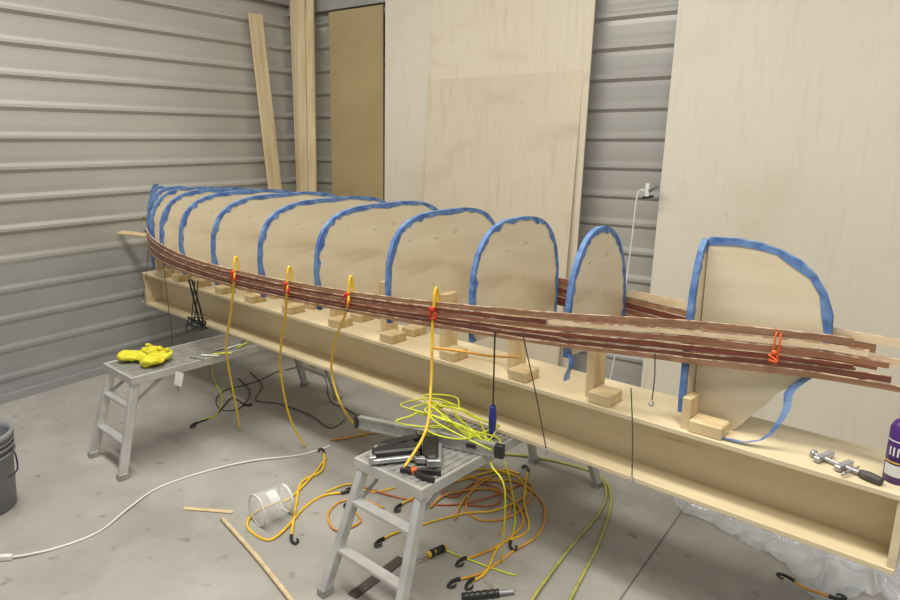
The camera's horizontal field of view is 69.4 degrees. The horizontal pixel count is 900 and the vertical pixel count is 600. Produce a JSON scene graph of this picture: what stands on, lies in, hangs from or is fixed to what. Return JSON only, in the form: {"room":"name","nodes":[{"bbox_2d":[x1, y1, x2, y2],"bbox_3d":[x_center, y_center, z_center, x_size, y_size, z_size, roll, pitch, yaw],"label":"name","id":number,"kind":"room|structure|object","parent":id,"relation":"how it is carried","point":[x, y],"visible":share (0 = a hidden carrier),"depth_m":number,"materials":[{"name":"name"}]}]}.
{"room":"boat building workshop","nodes":[
{"label":"boat building workshop","id":0,"kind":"room"},
{"bbox_2d":[0,0,296,394],"bbox_3d":[-3.260,-1.322,3.153,0.022,4.360,6.710,9,17,33],"label":"wall","id":1,"kind":"structure","parent":0,"point":[103,103],"depth_m":4.57,"materials":[{"name":"metal"}]},
{"bbox_2d":[0,332,224,404],"bbox_3d":[-3.257,0.772,3.661,0.035,0.050,6.700,9,17,33],"label":"baseboard","id":2,"kind":"structure","parent":1,"relation":"attached to","point":[19,394],"depth_m":4.44,"materials":[{"name":"paint"}]},
{"bbox_2d":[258,0,289,6],"bbox_3d":[-3.247,-1.940,2.986,0.060,0.080,6.700,9,17,33],"label":"trim","id":3,"kind":"structure","parent":1,"relation":"attached to","point":[286,3],"depth_m":5.54,"materials":[{"name":"metal"}]},
{"bbox_2d":[0,349,899,599],"bbox_3d":[-0.237,1.254,1.810,12.000,0.001,12.000,12,18,40],"label":"floor","id":4,"kind":"structure","parent":0,"point":[158,549],"depth_m":2.88,"materials":[{"name":"concrete"}]},
{"bbox_2d":[0,419,18,514],"bbox_3d":[-2.158,0.783,2.949,0.352,0.370,0.348,12,18,40],"label":"bucket","id":5,"kind":"object","parent":4,"relation":"on","point":[8,492],"visible":1,"depth_m":2.95,"materials":[{"name":"grey plastic"}]},
{"bbox_2d":[12,445,329,557],"bbox_3d":[-1.288,0.915,3.159,1.526,0.014,0.224,-13,19,-42],"label":"extension cord","id":6,"kind":"object","parent":4,"relation":"on","point":[151,491],"visible":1,"depth_m":3.10,"materials":[{"name":"white plastic"}]},
{"bbox_2d":[0,554,12,560],"bbox_3d":[-1.806,1.040,2.626,0.069,0.024,0.020,-1,14,-5],"label":"plug","id":7,"kind":"object","parent":6,"relation":"attached to","point":[3,557],"visible":1,"depth_m":2.62,"materials":[{"name":"white plastic"}]},
{"bbox_2d":[183,506,233,513],"bbox_3d":[-1.107,0.962,2.978,0.239,0.004,0.022,2,14,8],"label":"stick","id":8,"kind":"object","parent":4,"relation":"on","point":[185,507],"visible":1,"depth_m":2.98,"materials":[{"name":"brown wood"}]},
{"bbox_2d":[200,364,222,420],"bbox_3d":[-1.659,0.549,4.648,0.118,0.013,1.522,-4,14,-15],"label":"extension cord","id":9,"kind":"object","parent":4,"relation":"on","point":[212,364],"visible":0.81,"depth_m":4.28,"materials":[{"name":"rubber"}]},
{"bbox_2d":[87,334,342,481],"bbox_3d":[-1.321,0.500,3.813,0.402,0.505,1.422,12,18,40],"label":"work platform","id":10,"kind":"object","parent":4,"relation":"on","point":[132,373],"visible":0.7,"depth_m":3.44,"materials":[{"name":"metal"}]},
{"bbox_2d":[117,343,158,360],"bbox_3d":[-1.656,0.286,3.467,0.220,0.074,0.159,-7,16,-28],"label":"glove","id":11,"kind":"object","parent":10,"relation":"on","point":[124,355],"visible":0.77,"depth_m":3.43,"materials":[{"name":"yellow fabric"}]},
{"bbox_2d":[140,346,172,367],"bbox_3d":[-1.551,0.293,3.440,0.157,0.072,0.222,-5,15,-19],"label":"glove","id":12,"kind":"object","parent":10,"relation":"on","point":[152,359],"visible":0.92,"depth_m":3.40,"materials":[{"name":"yellow fabric"}]},
{"bbox_2d":[174,371,183,386],"bbox_3d":[-1.414,0.412,3.388,0.061,0.084,0.002,2,14,7],"label":"paper tag","id":13,"kind":"object","parent":10,"relation":"hanging from","point":[178,380],"visible":1,"depth_m":3.39,"materials":[{"name":"white paper"}]},
{"bbox_2d":[213,352,231,354],"bbox_3d":[-1.250,0.293,3.570,0.100,0.010,0.009,-4,14,-15],"label":"marker pen","id":14,"kind":"object","parent":10,"relation":"on","point":[222,352],"visible":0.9,"depth_m":3.57,"materials":[{"name":"yellow plastic"}]},
{"bbox_2d":[190,397,251,427],"bbox_3d":[-1.470,0.694,4.046,0.208,0.018,0.439,10,17,36],"label":"cord","id":15,"kind":"object","parent":4,"relation":"on","point":[243,403],"visible":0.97,"depth_m":4.12,"materials":[{"name":"black plastic"}]},
{"bbox_2d":[215,370,278,410],"bbox_3d":[-1.411,0.602,4.434,0.247,0.011,0.748,1,14,6],"label":"extension cord","id":16,"kind":"object","parent":4,"relation":"on","point":[278,370],"visible":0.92,"depth_m":4.41,"materials":[{"name":"black rubber"}]},
{"bbox_2d":[220,516,294,599],"bbox_3d":[-0.786,1.041,2.632,0.026,0.020,0.729,-11,18,-38],"label":"wooden dowel","id":17,"kind":"object","parent":4,"relation":"on","point":[223,519],"visible":1,"depth_m":2.61,"materials":[{"name":"brown wood"}]},
{"bbox_2d":[248,13,281,189],"bbox_3d":[-1.532,-1.062,5.651,0.209,2.663,0.139,5,15,18],"label":"plank","id":18,"kind":"object","parent":4,"relation":"on","point":[256,25],"visible":0.58,"depth_m":5.50,"materials":[{"name":"brown wood"}]},
{"bbox_2d":[248,483,294,526],"bbox_3d":[-0.799,0.910,2.904,0.150,0.145,0.163,12,18,40],"label":"plastic jar","id":19,"kind":"object","parent":4,"relation":"on","point":[274,496],"visible":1,"depth_m":2.88,"materials":[{"name":"clear plastic"}]},
{"bbox_2d":[266,489,280,503],"bbox_3d":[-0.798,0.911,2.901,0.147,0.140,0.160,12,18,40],"label":"label","id":20,"kind":"object","parent":19,"relation":"on","point":[274,496],"depth_m":2.86,"materials":[{"name":"white paper"}]},
{"bbox_2d":[290,0,300,293],"bbox_3d":[-1.372,-1.346,5.886,0.072,3.101,0.122,6,15,24],"label":"plank","id":21,"kind":"object","parent":4,"relation":"on","point":[291,1],"visible":0.1,"depth_m":5.77,"materials":[{"name":"brown wood"}]},
{"bbox_2d":[293,0,300,191],"bbox_3d":[-1.323,-1.321,5.783,0.081,3.102,0.174,5,15,18],"label":"plank","id":22,"kind":"object","parent":4,"relation":"on","point":[294,1],"visible":0.1,"depth_m":5.67,"materials":[{"name":"brown wood"}]},
{"bbox_2d":[250,372,344,428],"bbox_3d":[-1.116,0.648,4.249,0.236,0.011,1.222,-13,19,-43],"label":"extension cord","id":23,"kind":"object","parent":4,"relation":"on","point":[250,372],"visible":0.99,"depth_m":4.11,"materials":[{"name":"rubber"}]},
{"bbox_2d":[246,457,350,540],"bbox_3d":[-0.664,0.933,3.081,0.310,0.017,0.725,6,15,22],"label":"cord","id":24,"kind":"object","parent":4,"relation":"on","point":[321,464],"visible":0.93,"depth_m":3.01,"materials":[{"name":"yellow plastic"}]},
{"bbox_2d":[296,0,307,294],"bbox_3d":[-1.271,-1.291,5.662,0.090,3.103,0.236,4,14,15],"label":"plank","id":25,"kind":"object","parent":4,"relation":"on","point":[300,4],"visible":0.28,"depth_m":5.56,"materials":[{"name":"brown wood"}]},
{"bbox_2d":[289,448,324,543],"bbox_3d":[-0.692,0.917,3.142,0.096,0.018,0.873,0,14,-1],"label":"cord","id":26,"kind":"object","parent":4,"relation":"on","point":[322,449],"visible":0.98,"depth_m":3.06,"materials":[{"name":"yellow plastic"}]},
{"bbox_2d":[305,0,316,191],"bbox_3d":[-1.185,-1.271,5.582,0.083,3.106,0.392,2,14,6],"label":"plank","id":27,"kind":"object","parent":4,"relation":"on","point":[309,4],"visible":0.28,"depth_m":5.51,"materials":[{"name":"brown wood"}]},
{"bbox_2d":[285,365,356,414],"bbox_3d":[-0.804,0.608,4.410,0.198,0.011,1.129,-10,17,-35],"label":"extension cord","id":28,"kind":"object","parent":4,"relation":"on","point":[308,365],"visible":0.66,"depth_m":4.31,"materials":[{"name":"rubber"}]},
{"bbox_2d":[330,432,376,440],"bbox_3d":[-0.432,0.775,3.717,0.490,0.017,0.120,0,14,1],"label":"cord","id":29,"kind":"object","parent":4,"relation":"on","point":[370,432],"visible":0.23,"depth_m":3.70,"materials":[{"name":"orange plastic"}]},
{"bbox_2d":[327,499,384,530],"bbox_3d":[-0.459,0.963,2.955,0.211,0.018,0.272,12,18,40],"label":"cord","id":30,"kind":"object","parent":4,"relation":"on","point":[344,500],"visible":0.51,"depth_m":2.95,"materials":[{"name":"orange plastic"}]},
{"bbox_2d":[329,4,383,318],"bbox_3d":[-0.790,-1.042,5.528,0.580,2.680,0.107,9,17,33],"label":"plywood sheet","id":31,"kind":"object","parent":4,"relation":"on","point":[356,35],"visible":0.64,"depth_m":5.38,"materials":[{"name":"brown wood"}]},
{"bbox_2d":[326,483,394,492],"bbox_3d":[-0.306,0.910,3.180,0.595,0.014,0.097,-2,14,-9],"label":"cord","id":32,"kind":"object","parent":4,"relation":"on","point":[346,483],"visible":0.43,"depth_m":3.15,"materials":[{"name":"rubber"}]},
{"bbox_2d":[348,556,402,598],"bbox_3d":[-0.280,1.073,2.526,0.045,0.005,0.283,10,17,36],"label":"ruler","id":33,"kind":"object","parent":4,"relation":"on","point":[393,564],"visible":0.66,"depth_m":2.49,"materials":[{"name":"grey metal"}]},
{"bbox_2d":[385,0,432,325],"bbox_3d":[-0.046,-1.096,4.974,1.160,3.050,0.147,9,17,33],"label":"plywood sheet","id":34,"kind":"object","parent":4,"relation":"on","point":[408,23],"visible":0.11,"depth_m":5.08,"materials":[{"name":"brown wood"}]},
{"bbox_2d":[416,544,447,560],"bbox_3d":[-0.085,1.034,2.640,0.170,0.032,0.033,-10,17,-35],"label":"screwdriver","id":35,"kind":"object","parent":4,"relation":"on","point":[440,549],"visible":0.95,"depth_m":2.65,"materials":[{"name":"black plastic"}]},
{"bbox_2d":[364,484,520,505],"bbox_3d":[-0.047,0.929,3.102,0.790,0.013,0.184,0,14,-1],"label":"cord","id":36,"kind":"object","parent":4,"relation":"on","point":[519,484],"visible":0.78,"depth_m":3.07,"materials":[{"name":"red rubber"}]},
{"bbox_2d":[374,468,526,546],"bbox_3d":[0.018,0.956,2.987,0.379,0.017,0.879,12,18,40],"label":"cord","id":37,"kind":"object","parent":4,"relation":"on","point":[383,538],"visible":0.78,"depth_m":2.95,"materials":[{"name":"orange plastic"}]},
{"bbox_2d":[394,469,519,511],"bbox_3d":[0.026,0.910,3.171,0.706,0.017,0.115,-8,16,-29],"label":"cord","id":38,"kind":"object","parent":4,"relation":"on","point":[491,471],"visible":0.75,"depth_m":3.25,"materials":[{"name":"orange plastic"}]},
{"bbox_2d":[400,394,516,575],"bbox_3d":[0.035,0.736,2.621,0.589,0.666,0.236,12,18,40],"label":"rope coil","id":39,"kind":"object","parent":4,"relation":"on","point":[435,405],"visible":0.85,"depth_m":2.54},
{"bbox_2d":[317,414,602,599],"bbox_3d":[0.128,0.762,2.752,0.412,0.505,1.422,12,18,40],"label":"work platform","id":40,"kind":"object","parent":4,"relation":"on","point":[456,464],"visible":0.59,"depth_m":2.35,"materials":[{"name":"metal"}]},
{"bbox_2d":[368,434,421,464],"bbox_3d":[-0.205,0.555,2.430,0.208,0.046,0.151,-3,14,-13],"label":"gun","id":41,"kind":"object","parent":40,"relation":"on","point":[393,450],"visible":0.86,"depth_m":2.38,"materials":[{"name":"black plastic"}]},
{"bbox_2d":[373,455,412,464],"bbox_3d":[-0.197,0.580,2.367,0.167,0.018,0.016,-3,14,-13],"label":"magazine","id":42,"kind":"object","parent":41,"relation":"on","point":[377,459],"depth_m":2.36,"materials":[{"name":"metal"}]},
{"bbox_2d":[400,466,440,482],"bbox_3d":[-0.106,0.604,2.282,0.143,0.022,0.068,6,15,24],"label":"clamp","id":43,"kind":"object","parent":40,"relation":"on","point":[421,473],"visible":1,"depth_m":2.28,"materials":[{"name":"black plastic"}]},
{"bbox_2d":[407,436,441,466],"bbox_3d":[-0.100,0.561,2.414,0.138,0.042,0.190,0,14,0],"label":"gun","id":44,"kind":"object","parent":40,"relation":"on","point":[432,450],"visible":0.88,"depth_m":2.37,"materials":[{"name":"black plastic"}]},
{"bbox_2d":[438,443,441,464],"bbox_3d":[-0.038,0.571,2.411,0.015,0.017,0.152,0,14,0],"label":"magazine","id":45,"kind":"object","parent":44,"relation":"on","point":[439,444],"depth_m":2.39,"materials":[{"name":"metal"}]},
{"bbox_2d":[354,409,504,459],"bbox_3d":[-0.096,0.509,2.520,0.648,0.095,0.239,6,15,24],"label":"spirit level","id":46,"kind":"object","parent":40,"relation":"on","point":[371,424],"depth_m":2.51,"materials":[{"name":"metal"}]},
{"bbox_2d":[142,268,899,575],"bbox_3d":[-0.400,0.251,3.271,4.500,0.237,0.270,12,18,40],"label":"beam","id":47,"kind":"structure","parent":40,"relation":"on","point":[773,484],"depth_m":2.35,"materials":[{"name":"beige wood"}]},
{"bbox_2d":[150,184,168,268],"bbox_3d":[-2.043,-0.506,4.557,0.167,0.614,0.020,12,18,40],"label":"mold","id":48,"kind":"object","parent":47,"relation":"on","point":[154,185],"visible":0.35,"depth_m":4.47,"materials":[{"name":"blue"}]},
{"bbox_2d":[147,186,173,277],"bbox_3d":[-1.926,-0.474,4.458,0.153,0.603,0.224,12,18,40],"label":"mold","id":49,"kind":"object","parent":47,"relation":"on","point":[158,266],"visible":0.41,"depth_m":4.44,"materials":[{"name":"brown wood"}]},
{"bbox_2d":[557,278,899,379],"bbox_3d":[-0.272,-0.207,3.431,4.521,0.174,0.598,12,18,40],"label":"strip","id":50,"kind":"object","parent":49,"relation":"attached to","point":[561,299],"depth_m":2.38,"materials":[{"name":"brown wood"}]},
{"bbox_2d":[558,282,899,352],"bbox_3d":[-0.332,-0.232,3.362,4.591,0.110,0.503,12,18,40],"label":"strip","id":51,"kind":"object","parent":49,"relation":"on","point":[871,347],"depth_m":2.26,"materials":[{"name":"brown wood"}]},
{"bbox_2d":[146,186,190,281],"bbox_3d":[-1.766,-0.444,4.320,0.137,0.611,0.433,12,18,40],"label":"mold","id":52,"kind":"object","parent":47,"relation":"on","point":[178,276],"visible":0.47,"depth_m":4.23,"materials":[{"name":"brown wood"}]},
{"bbox_2d":[150,186,214,287],"bbox_3d":[-1.571,-0.407,4.152,0.138,0.619,0.623,12,18,40],"label":"mold","id":53,"kind":"object","parent":47,"relation":"on","point":[161,203],"visible":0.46,"depth_m":3.98,"materials":[{"name":"brown wood"}]},
{"bbox_2d":[117,230,146,236],"bbox_3d":[-2.244,-0.470,4.614,0.292,0.027,0.051,7,15,25],"label":"wood offcut","id":54,"kind":"object","parent":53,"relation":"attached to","point":[130,233],"visible":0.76,"depth_m":4.61,"materials":[{"name":"brown wood"}]},
{"bbox_2d":[142,251,148,302],"bbox_3d":[-2.112,-0.206,4.516,0.198,0.498,0.008,10,17,35],"label":"cord","id":55,"kind":"object","parent":53,"relation":"hanging from","point":[148,251],"visible":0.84,"depth_m":4.54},
{"bbox_2d":[163,266,178,390],"bbox_3d":[-1.829,0.322,4.299,0.014,1.196,0.186,-6,15,-22],"label":"cord","id":56,"kind":"object","parent":53,"relation":"hanging from","point":[163,266],"visible":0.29,"depth_m":4.18,"materials":[{"name":"rubber"}]},
{"bbox_2d":[225,256,240,430],"bbox_3d":[-1.132,0.281,3.402,0.069,1.117,0.569,-6,15,-25],"label":"cord","id":57,"kind":"object","parent":53,"relation":"hanging from","point":[232,273],"visible":0.99,"depth_m":3.27,"materials":[{"name":"yellow plastic"}]},
{"bbox_2d":[279,266,305,446],"bbox_3d":[-0.790,0.336,3.181,0.108,1.117,0.579,-3,14,-12],"label":"cord","id":58,"kind":"object","parent":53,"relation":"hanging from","point":[285,284],"visible":1,"depth_m":3.09,"materials":[{"name":"yellow plastic"}]},
{"bbox_2d":[330,275,366,437],"bbox_3d":[-0.508,0.348,3.137,0.158,1.119,0.888,-1,14,-6],"label":"cord","id":59,"kind":"object","parent":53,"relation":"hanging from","point":[347,299],"visible":0.96,"depth_m":3.05,"materials":[{"name":"yellow plastic"}]},
{"bbox_2d":[403,287,520,467],"bbox_3d":[0.010,0.263,2.412,0.464,0.608,0.212,-6,15,-21],"label":"cord","id":60,"kind":"object","parent":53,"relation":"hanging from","point":[432,314],"visible":0.99,"depth_m":2.41,"materials":[{"name":"yellow plastic"}]},
{"bbox_2d":[489,331,496,438],"bbox_3d":[0.157,0.326,2.426,0.031,0.501,0.205,2,14,7],"label":"hanging cord","id":61,"kind":"object","parent":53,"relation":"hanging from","point":[492,412],"visible":0.92,"depth_m":2.52,"materials":[{"name":"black plastic"}]},
{"bbox_2d":[143,216,899,392],"bbox_3d":[-0.669,-0.115,3.019,4.565,0.157,0.597,12,18,40],"label":"strip","id":62,"kind":"object","parent":53,"relation":"attached to","point":[688,360],"depth_m":2.14,"materials":[{"name":"brown wood"}]},
{"bbox_2d":[521,331,547,453],"bbox_3d":[0.304,0.341,2.316,0.023,0.514,0.165,12,18,40],"label":"cord","id":63,"kind":"object","parent":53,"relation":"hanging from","point":[546,452],"visible":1,"depth_m":2.32,"materials":[{"name":"rubber"}]},
{"bbox_2d":[648,352,655,406],"bbox_3d":[0.658,0.259,2.110,0.023,0.189,0.006,12,18,40],"label":"cord","id":64,"kind":"object","parent":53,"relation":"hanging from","point":[652,405],"visible":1,"depth_m":2.10,"materials":[{"name":"metal"}]},
{"bbox_2d":[768,332,782,364],"bbox_3d":[0.958,0.142,1.910,0.033,0.098,0.045,12,18,40],"label":"cord","id":65,"kind":"object","parent":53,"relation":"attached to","point":[771,359],"visible":1,"depth_m":1.90,"materials":[{"name":"orange plastic"}]},
{"bbox_2d":[186,279,207,331],"bbox_3d":[-1.521,0.040,3.905,0.104,0.443,0.581,-7,16,-27],"label":"cord","id":66,"kind":"object","parent":47,"relation":"hanging from","point":[198,322],"visible":1,"depth_m":3.90,"materials":[{"name":"black plastic"}]},
{"bbox_2d":[159,187,252,294],"bbox_3d":[-1.354,-0.364,3.965,0.138,0.625,0.773,12,18,40],"label":"mold","id":67,"kind":"object","parent":47,"relation":"on","point":[171,216],"visible":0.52,"depth_m":3.76,"materials":[{"name":"brown wood"}]},
{"bbox_2d":[178,189,289,303],"bbox_3d":[-1.107,-0.313,3.752,0.138,0.629,0.873,12,18,40],"label":"mold","id":68,"kind":"object","parent":47,"relation":"on","point":[197,221],"visible":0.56,"depth_m":3.55,"materials":[{"name":"brown wood"}]},
{"bbox_2d":[211,191,337,314],"bbox_3d":[-0.830,-0.257,3.514,0.138,0.633,0.913,12,18,40],"label":"mold","id":69,"kind":"object","parent":47,"relation":"on","point":[236,230],"visible":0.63,"depth_m":3.33,"materials":[{"name":"brown wood"}]},
{"bbox_2d":[257,196,385,327],"bbox_3d":[-0.530,-0.193,3.257,0.138,0.631,0.897,12,18,40],"label":"mold","id":70,"kind":"object","parent":47,"relation":"on","point":[289,235],"visible":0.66,"depth_m":3.10,"materials":[{"name":"brown wood"}]},
{"bbox_2d":[314,201,437,343],"bbox_3d":[-0.245,-0.131,3.013,0.138,0.629,0.839,12,18,40],"label":"mold","id":71,"kind":"object","parent":47,"relation":"on","point":[355,241],"visible":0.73,"depth_m":2.91,"materials":[{"name":"brown wood"}]},
{"bbox_2d":[385,207,494,361],"bbox_3d":[0.036,-0.070,2.772,0.138,0.625,0.723,12,18,40],"label":"mold","id":72,"kind":"object","parent":47,"relation":"on","point":[429,250],"visible":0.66,"depth_m":2.73,"materials":[{"name":"brown wood"}]},
{"bbox_2d":[468,216,558,382],"bbox_3d":[0.309,-0.009,2.538,0.138,0.619,0.577,12,18,40],"label":"mold","id":73,"kind":"object","parent":47,"relation":"on","point":[515,265],"visible":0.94,"depth_m":2.53,"materials":[{"name":"brown wood"}]},
{"bbox_2d":[563,226,625,407],"bbox_3d":[0.571,0.050,2.308,0.137,0.614,0.422,12,18,40],"label":"mold","id":74,"kind":"object","parent":47,"relation":"on","point":[597,281],"visible":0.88,"depth_m":2.31,"materials":[{"name":"brown wood"}]},
{"bbox_2d":[628,388,633,481],"bbox_3d":[0.613,0.459,2.187,0.037,0.338,0.006,12,18,40],"label":"cord","id":75,"kind":"object","parent":47,"relation":"hanging from","point":[630,388],"visible":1,"depth_m":2.19,"materials":[{"name":"rubber"}]},
{"bbox_2d":[677,238,729,439],"bbox_3d":[0.847,0.114,2.063,0.153,0.606,0.197,12,18,40],"label":"mold","id":76,"kind":"object","parent":47,"relation":"on","point":[701,424],"visible":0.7,"depth_m":2.06,"materials":[{"name":"brown wood"}]},
{"bbox_2d":[695,237,833,442],"bbox_3d":[0.922,0.136,1.954,0.368,0.616,0.110,12,18,40],"label":"mold","id":77,"kind":"object","parent":47,"relation":"on","point":[748,282],"visible":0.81,"depth_m":1.98,"materials":[{"name":"beige wood"}]},
{"bbox_2d":[810,449,883,485],"bbox_3d":[1.112,0.471,1.832,0.085,0.028,0.194,-4,15,-17],"label":"clamp","id":78,"kind":"object","parent":47,"relation":"on","point":[871,477],"visible":1,"depth_m":1.82,"materials":[{"name":"metal"}]},
{"bbox_2d":[882,418,899,484],"bbox_3d":[1.225,0.389,1.758,0.069,0.218,0.069,12,18,40],"label":"glue bottle","id":79,"kind":"object","parent":47,"relation":"on","point":[891,468],"visible":0.98,"depth_m":1.75,"materials":[{"name":"purple plastic"}]},
{"bbox_2d":[441,482,501,506],"bbox_3d":[0.044,0.910,3.180,0.478,0.013,0.224,12,18,40],"label":"cord","id":80,"kind":"object","parent":4,"relation":"on","point":[468,486],"visible":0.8,"depth_m":3.08,"materials":[{"name":"orange rubber"}]},
{"bbox_2d":[429,488,523,566],"bbox_3d":[0.144,0.981,2.883,0.403,0.017,0.551,-4,14,-15],"label":"cord","id":81,"kind":"object","parent":4,"relation":"on","point":[463,558],"visible":0.99,"depth_m":2.87,"materials":[{"name":"orange plastic"}]},
{"bbox_2d":[461,588,513,599],"bbox_3d":[0.142,1.090,2.411,0.198,0.033,0.033,-2,14,-9],"label":"fitting","id":82,"kind":"object","parent":4,"relation":"on","point":[492,593],"visible":1,"depth_m":2.40,"materials":[{"name":"black plastic"}]},
{"bbox_2d":[454,473,533,534],"bbox_3d":[0.217,0.938,3.065,0.291,0.014,0.498,7,16,27],"label":"cord","id":83,"kind":"object","parent":4,"relation":"on","point":[467,496],"visible":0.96,"depth_m":3.03,"materials":[{"name":"orange rubber"}]},
{"bbox_2d":[447,475,545,587],"bbox_3d":[0.214,0.978,2.897,0.454,0.017,0.912,0,14,0],"label":"cord","id":84,"kind":"object","parent":4,"relation":"on","point":[456,579],"visible":0.96,"depth_m":2.74,"materials":[{"name":"orange plastic"}]},
{"bbox_2d":[464,464,529,589],"bbox_3d":[0.287,0.978,2.893,0.155,0.019,1.017,5,15,18],"label":"cord","id":85,"kind":"object","parent":4,"relation":"on","point":[472,579],"visible":0.99,"depth_m":2.75,"materials":[{"name":"yellow plastic"}]},
{"bbox_2d":[422,70,583,365],"bbox_3d":[0.303,-0.570,4.753,1.260,2.135,0.192,9,17,33],"label":"plywood sheet","id":86,"kind":"object","parent":4,"relation":"on","point":[504,147],"visible":0.43,"depth_m":4.61,"materials":[{"name":"brown wood"}]},
{"bbox_2d":[504,461,517,550],"bbox_3d":[0.284,0.941,3.046,0.042,0.017,0.770,1,14,3],"label":"cord","id":87,"kind":"object","parent":4,"relation":"on","point":[514,525],"visible":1,"depth_m":2.95,"materials":[{"name":"yellow plastic"}]},
{"bbox_2d":[431,0,595,367],"bbox_3d":[0.364,-1.021,4.671,1.290,3.050,0.167,9,17,33],"label":"plywood sheet","id":88,"kind":"object","parent":4,"relation":"on","point":[471,38],"visible":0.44,"depth_m":4.46,"materials":[{"name":"brown wood"}]},
{"bbox_2d":[505,453,612,599],"bbox_3d":[0.489,0.951,2.999,0.694,0.018,1.382,-5,15,-18],"label":"air hose","id":89,"kind":"object","parent":4,"relation":"on","point":[593,554],"visible":0.77,"depth_m":2.88,"materials":[{"name":"yellow rubber"}]},
{"bbox_2d":[530,475,607,599],"bbox_3d":[0.558,0.999,2.810,0.120,0.019,1.142,6,15,24],"label":"air hose","id":90,"kind":"object","parent":4,"relation":"on","point":[595,518],"visible":0.94,"depth_m":2.70,"materials":[{"name":"yellow rubber"}]},
{"bbox_2d":[610,182,658,379],"bbox_3d":[1.171,-0.064,4.185,0.234,1.384,0.057,5,15,21],"label":"power cord","id":91,"kind":"object","parent":4,"relation":"on","point":[649,188],"visible":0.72,"depth_m":4.04,"materials":[{"name":"grey plastic"}]},
{"bbox_2d":[619,502,688,599],"bbox_3d":[0.940,1.005,2.812,0.280,0.001,3.041,12,18,40],"label":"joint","id":92,"kind":"structure","parent":4,"relation":"on","point":[687,502],"depth_m":2.67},
{"bbox_2d":[641,0,899,450],"bbox_3d":[1.962,-0.758,3.603,1.550,3.050,0.247,9,17,33],"label":"plywood sheet","id":93,"kind":"object","parent":4,"relation":"on","point":[783,124],"visible":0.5,"depth_m":3.62,"materials":[{"name":"brown wood"}]},
{"bbox_3d":[1.426,0.984,2.751,1.016,0.067,0.678,12,18,40],"label":"plastic sheeting","id":94,"kind":"object","parent":4,"relation":"on","visible":0},
{"bbox_2d":[776,572,847,599],"bbox_3d":[1.343,1.071,2.424,0.239,0.019,0.054,10,17,34],"label":"cord","id":95,"kind":"object","parent":94,"relation":"on","point":[778,574],"visible":1,"depth_m":2.40,"materials":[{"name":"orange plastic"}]},
{"bbox_2d":[305,0,678,380],"bbox_3d":[1.709,-1.486,3.820,7.500,4.360,0.022,9,17,33],"label":"wall","id":96,"kind":"structure","parent":0,"point":[634,40],"depth_m":4.33,"materials":[{"name":"metal"}]},
{"bbox_2d":[286,0,384,16],"bbox_3d":[1.657,-2.043,3.695,7.400,0.100,0.060,9,17,33],"label":"trim","id":97,"kind":"structure","parent":96,"relation":"attached to","point":[320,6],"depth_m":5.36,"materials":[{"name":"metal"}]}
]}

